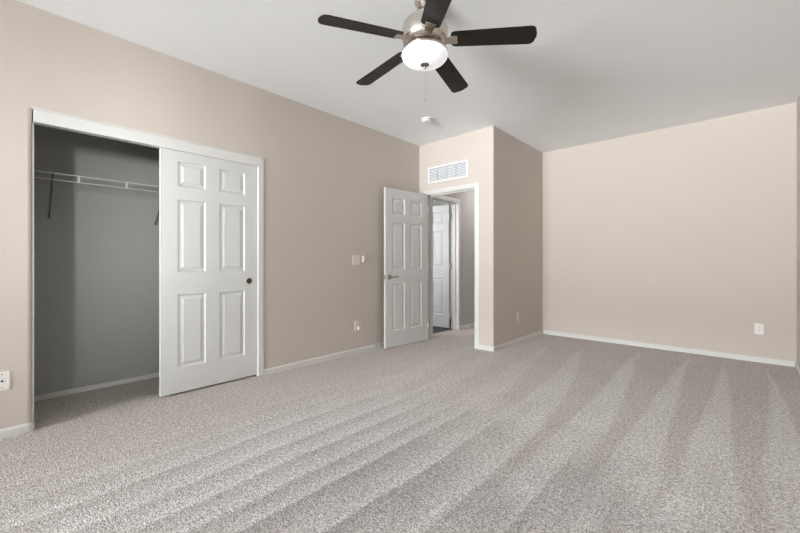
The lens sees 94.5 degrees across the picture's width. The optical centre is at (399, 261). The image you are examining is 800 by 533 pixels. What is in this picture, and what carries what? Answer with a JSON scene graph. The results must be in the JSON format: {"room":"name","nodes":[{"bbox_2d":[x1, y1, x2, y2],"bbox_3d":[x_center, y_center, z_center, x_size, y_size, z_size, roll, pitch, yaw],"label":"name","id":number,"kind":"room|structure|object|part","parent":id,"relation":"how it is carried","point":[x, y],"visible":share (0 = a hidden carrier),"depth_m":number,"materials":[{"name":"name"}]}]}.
{"room":"empty bedroom","nodes":[
{"label":"empty bedroom","id":0,"kind":"room"},
{"bbox_2d":[32,113,158,395],"bbox_3d":[-2.233,-0.282,3.271,0.687,2.764,2.500,0,0,43],"label":"wall","id":1,"kind":"structure","parent":0,"point":[96,255],"depth_m":3.18,"materials":[{"name":"paint"}]},
{"bbox_2d":[34,372,158,400],"bbox_3d":[-2.407,1.081,3.431,0.013,0.039,2.300,0,0,43],"label":"baseboard","id":2,"kind":"structure","parent":1,"relation":"attached to","point":[143,377],"depth_m":3.18,"materials":[{"name":"white wood"}]},
{"bbox_2d":[34,170,158,224],"bbox_3d":[-2.294,-0.508,3.327,0.319,0.323,2.281,0,0,43],"label":"wire shelf","id":3,"kind":"object","parent":1,"relation":"attached to","point":[78,179],"visible":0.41,"depth_m":2.96,"materials":[{"name":"grey metal"}]},
{"bbox_2d":[0,0,418,428],"bbox_3d":[-2.710,-0.282,2.154,0.120,2.764,8.710,0,0,43],"label":"wall","id":4,"kind":"structure","parent":0,"point":[326,175],"depth_m":3.47,"materials":[{"name":"beige paint"}]},
{"bbox_2d":[0,370,9,390],"bbox_3d":[-2.480,0.745,2.305,0.014,0.117,0.072,0,0,43],"label":"cable jack","id":5,"kind":"object","parent":4,"relation":"attached to","point":[5,375],"visible":1,"depth_m":2.31,"materials":[{"name":"white plastic"}]},
{"bbox_2d":[32,123,33,420],"bbox_3d":[-2.440,0.066,2.457,0.082,1.955,0.009,0,0,43],"label":"trim","id":6,"kind":"structure","parent":4,"relation":"attached to","point":[32,123],"depth_m":2.43,"materials":[{"name":"white wood"}]},
{"bbox_2d":[32,107,263,166],"bbox_3d":[-1.874,-0.958,3.008,0.071,0.092,1.593,0,0,43],"label":"trim","id":7,"kind":"structure","parent":4,"relation":"attached to","point":[42,117],"depth_m":2.81,"materials":[{"name":"white wood"}]},
{"bbox_2d":[0,342,383,438],"bbox_3d":[-2.652,1.071,2.169,0.080,0.057,8.610,0,0,43],"label":"baseboard","id":8,"kind":"structure","parent":4,"relation":"attached to","point":[27,427],"depth_m":3.78,"materials":[{"name":"white wood"}]},
{"bbox_2d":[159,148,255,396],"bbox_3d":[-1.658,0.080,3.264,0.037,2.005,0.797,0,0,43],"label":"door","id":9,"kind":"structure","parent":4,"relation":"in","point":[207,205],"depth_m":3.21,"materials":[{"name":"white wood"}]},
{"bbox_2d":[256,166,263,376],"bbox_3d":[-1.377,0.094,3.591,0.116,2.012,0.053,0,0,43],"label":"trim","id":10,"kind":"structure","parent":4,"relation":"attached to","point":[259,170],"depth_m":3.55,"materials":[{"name":"white wood"}]},
{"bbox_2d":[352,255,359,264],"bbox_3d":[-0.523,-0.019,4.441,0.010,0.117,0.118,0,0,43],"label":"light switch","id":11,"kind":"object","parent":4,"relation":"attached to","point":[355,258],"visible":1,"depth_m":4.44,"materials":[{"name":"beige plastic"}]},
{"bbox_2d":[354,321,358,330],"bbox_3d":[-0.519,0.770,4.447,0.008,0.117,0.072,0,0,43],"label":"wall outlet","id":12,"kind":"object","parent":4,"relation":"attached to","point":[356,323],"visible":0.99,"depth_m":4.43,"materials":[{"name":"beige plastic"}]},
{"bbox_2d":[0,318,799,532],"bbox_3d":[-1.409,1.150,2.651,6.739,0.100,11.200,0,0,43],"label":"floor","id":13,"kind":"structure","parent":0,"point":[543,433],"depth_m":2.18,"materials":[{"name":"carpet"}]},
{"bbox_2d":[17,0,799,152],"bbox_3d":[-1.409,-1.714,2.651,6.739,0.100,11.200,0,0,43],"label":"ceiling","id":14,"kind":"structure","parent":0,"point":[593,71],"depth_m":2.98,"materials":[{"name":"white paint"}]},
{"bbox_2d":[421,117,432,123],"bbox_3d":[0.315,-1.643,4.315,0.134,0.043,0.134,0,0,43],"label":"smoke detector","id":15,"kind":"object","parent":14,"relation":"attached to","point":[426,120],"visible":1,"depth_m":4.28,"materials":[{"name":"white plastic"}]},
{"bbox_2d":[318,0,536,101],"bbox_3d":[0.137,-1.336,2.377,1.264,0.656,1.288,0,0,43],"label":"ceiling fan","id":16,"kind":"object","parent":14,"relation":"hanging from","point":[424,33],"visible":1,"depth_m":2.25,"materials":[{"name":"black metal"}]},
{"bbox_3d":[-0.224,-1.371,2.165,0.509,0.006,0.136,-4,14,-25],"label":"blade","id":17,"kind":"part","parent":16,"relation":"part of","materials":[{"name":"brown wood"}]},
{"bbox_3d":[-0.127,-1.371,2.647,0.136,0.006,0.509,-16,7,-42],"label":"blade","id":18,"kind":"part","parent":16,"relation":"part of","materials":[{"name":"brown wood"}]},
{"bbox_3d":[0.024,-1.378,2.281,0.121,0.016,0.064,-4,14,-25],"label":"blade arm","id":19,"kind":"part","parent":16,"relation":"part of","materials":[{"name":"silver metal"}]},
{"bbox_3d":[0.157,-1.282,2.340,0.292,0.073,0.292,0,0,43],"label":"lamp shade","id":20,"kind":"part","parent":16,"relation":"part of","materials":[{"name":"white glass"}]},
{"bbox_3d":[0.171,-1.378,2.196,0.064,0.016,0.121,12,2,-7],"label":"blade arm","id":21,"kind":"part","parent":16,"relation":"part of","materials":[{"name":"silver metal"}]},
{"bbox_3d":[0.205,-1.371,1.924,0.136,0.006,0.509,12,2,-7],"label":"blade","id":22,"kind":"part","parent":16,"relation":"part of","materials":[{"name":"black wood"}]},
{"bbox_3d":[0.298,-1.378,2.309,0.121,0.016,0.064,4,-11,11],"label":"blade arm","id":23,"kind":"part","parent":16,"relation":"part of","materials":[{"name":"silver metal"}]},
{"bbox_3d":[0.362,-1.371,2.704,0.136,0.006,0.509,-14,-10,28],"label":"blade","id":24,"kind":"part","parent":16,"relation":"part of","materials":[{"name":"brown wood"}]},
{"bbox_3d":[0.567,-1.371,2.257,0.509,0.006,0.136,4,-11,11],"label":"blade","id":25,"kind":"part","parent":16,"relation":"part of","materials":[{"name":"brown wood"}]},
{"bbox_2d":[433,201,450,312],"bbox_3d":[-0.350,-0.282,6.768,2.732,2.764,3.700,0,0,43],"label":"wall","id":26,"kind":"structure","parent":0,"point":[435,203],"depth_m":7.84,"materials":[{"name":"paint"}]},
{"bbox_2d":[419,126,497,346],"bbox_3d":[0.708,-0.282,5.011,1.293,2.764,0.120,0,0,43],"label":"wall","id":27,"kind":"structure","parent":0,"point":[480,147],"depth_m":4.62,"materials":[{"name":"beige paint"}]},
{"bbox_2d":[384,187,428,347],"bbox_3d":[0.114,0.077,4.912,0.802,2.029,0.112,0,0,-43],"label":"door","id":28,"kind":"structure","parent":27,"relation":"in","point":[406,266],"depth_m":4.88,"materials":[{"name":"white wood"}]},
{"bbox_2d":[428,159,467,183],"bbox_3d":[0.633,-1.208,4.991,0.655,0.224,0.009,0,0,43],"label":"air vent","id":29,"kind":"object","parent":27,"relation":"in","point":[455,170],"visible":1,"depth_m":4.97,"materials":[{"name":"white metal"}]},
{"bbox_2d":[423,182,478,348],"bbox_3d":[0.705,0.047,5.005,0.903,2.106,0.143,0,0,43],"label":"trim","id":30,"kind":"structure","parent":27,"relation":"attached to","point":[470,186],"depth_m":4.97,"materials":[{"name":"white wood"}]},
{"bbox_2d":[442,129,541,344],"bbox_3d":[1.566,-0.282,5.912,1.248,2.764,2.370,0,0,43],"label":"wall","id":31,"kind":"structure","parent":0,"point":[519,163],"depth_m":5.16,"materials":[{"name":"beige paint"}]},
{"bbox_2d":[433,204,450,327],"bbox_3d":[0.533,0.074,6.285,0.772,2.015,0.041,0,0,43],"label":"door","id":32,"kind":"structure","parent":31,"relation":"in","point":[441,214],"depth_m":6.13,"materials":[{"name":"white wood"}]},
{"bbox_2d":[433,195,460,329],"bbox_3d":[0.650,0.047,5.733,0.153,2.106,0.837,0,0,43],"label":"trim","id":33,"kind":"structure","parent":31,"relation":"attached to","point":[455,203],"depth_m":5.98,"materials":[{"name":"white wood"}]},
{"bbox_2d":[461,323,474,328],"bbox_3d":[1.455,1.071,6.513,0.013,0.057,1.395,0,0,43],"label":"baseboard","id":34,"kind":"structure","parent":31,"relation":"attached to","point":[471,324],"depth_m":6.14,"materials":[{"name":"white wood"}]},
{"bbox_2d":[479,330,542,351],"bbox_3d":[1.591,1.071,5.150,0.206,0.057,1.546,0,0,43],"label":"baseboard","id":35,"kind":"structure","parent":31,"relation":"attached to","point":[504,345],"depth_m":4.82,"materials":[{"name":"white wood"}]},
{"bbox_2d":[542,102,796,361],"bbox_3d":[3.200,-0.282,4.804,2.899,2.764,0.120,0,0,43],"label":"wall","id":36,"kind":"structure","parent":0,"point":[685,236],"depth_m":4.53,"materials":[{"name":"beige paint"}]},
{"bbox_2d":[543,330,794,366],"bbox_3d":[3.155,1.071,4.755,2.633,0.057,0.013,0,0,43],"label":"baseboard","id":37,"kind":"structure","parent":36,"relation":"attached to","point":[602,339],"depth_m":4.51,"materials":[{"name":"white wood"}]},
{"bbox_2d":[754,323,763,334],"bbox_3d":[3.929,0.737,4.048,0.072,0.117,0.008,0,0,43],"label":"wall outlet","id":38,"kind":"object","parent":36,"relation":"attached to","point":[758,328],"visible":1,"depth_m":4.05,"materials":[{"name":"white plastic"}]},
{"bbox_2d":[797,94,799,366],"bbox_3d":[0.720,-0.282,0.047,0.120,2.764,10.243,0,0,43],"label":"wall","id":39,"kind":"structure","parent":0,"point":[798,100],"depth_m":3.73,"materials":[{"name":"beige paint"}]},
{"bbox_2d":[795,362,799,375],"bbox_3d":[0.705,1.071,0.129,0.013,0.057,10.143,0,0,43],"label":"baseboard","id":40,"kind":"structure","parent":39,"relation":"attached to","point":[797,367],"depth_m":3.69,"materials":[{"name":"white wood"}]}
]}

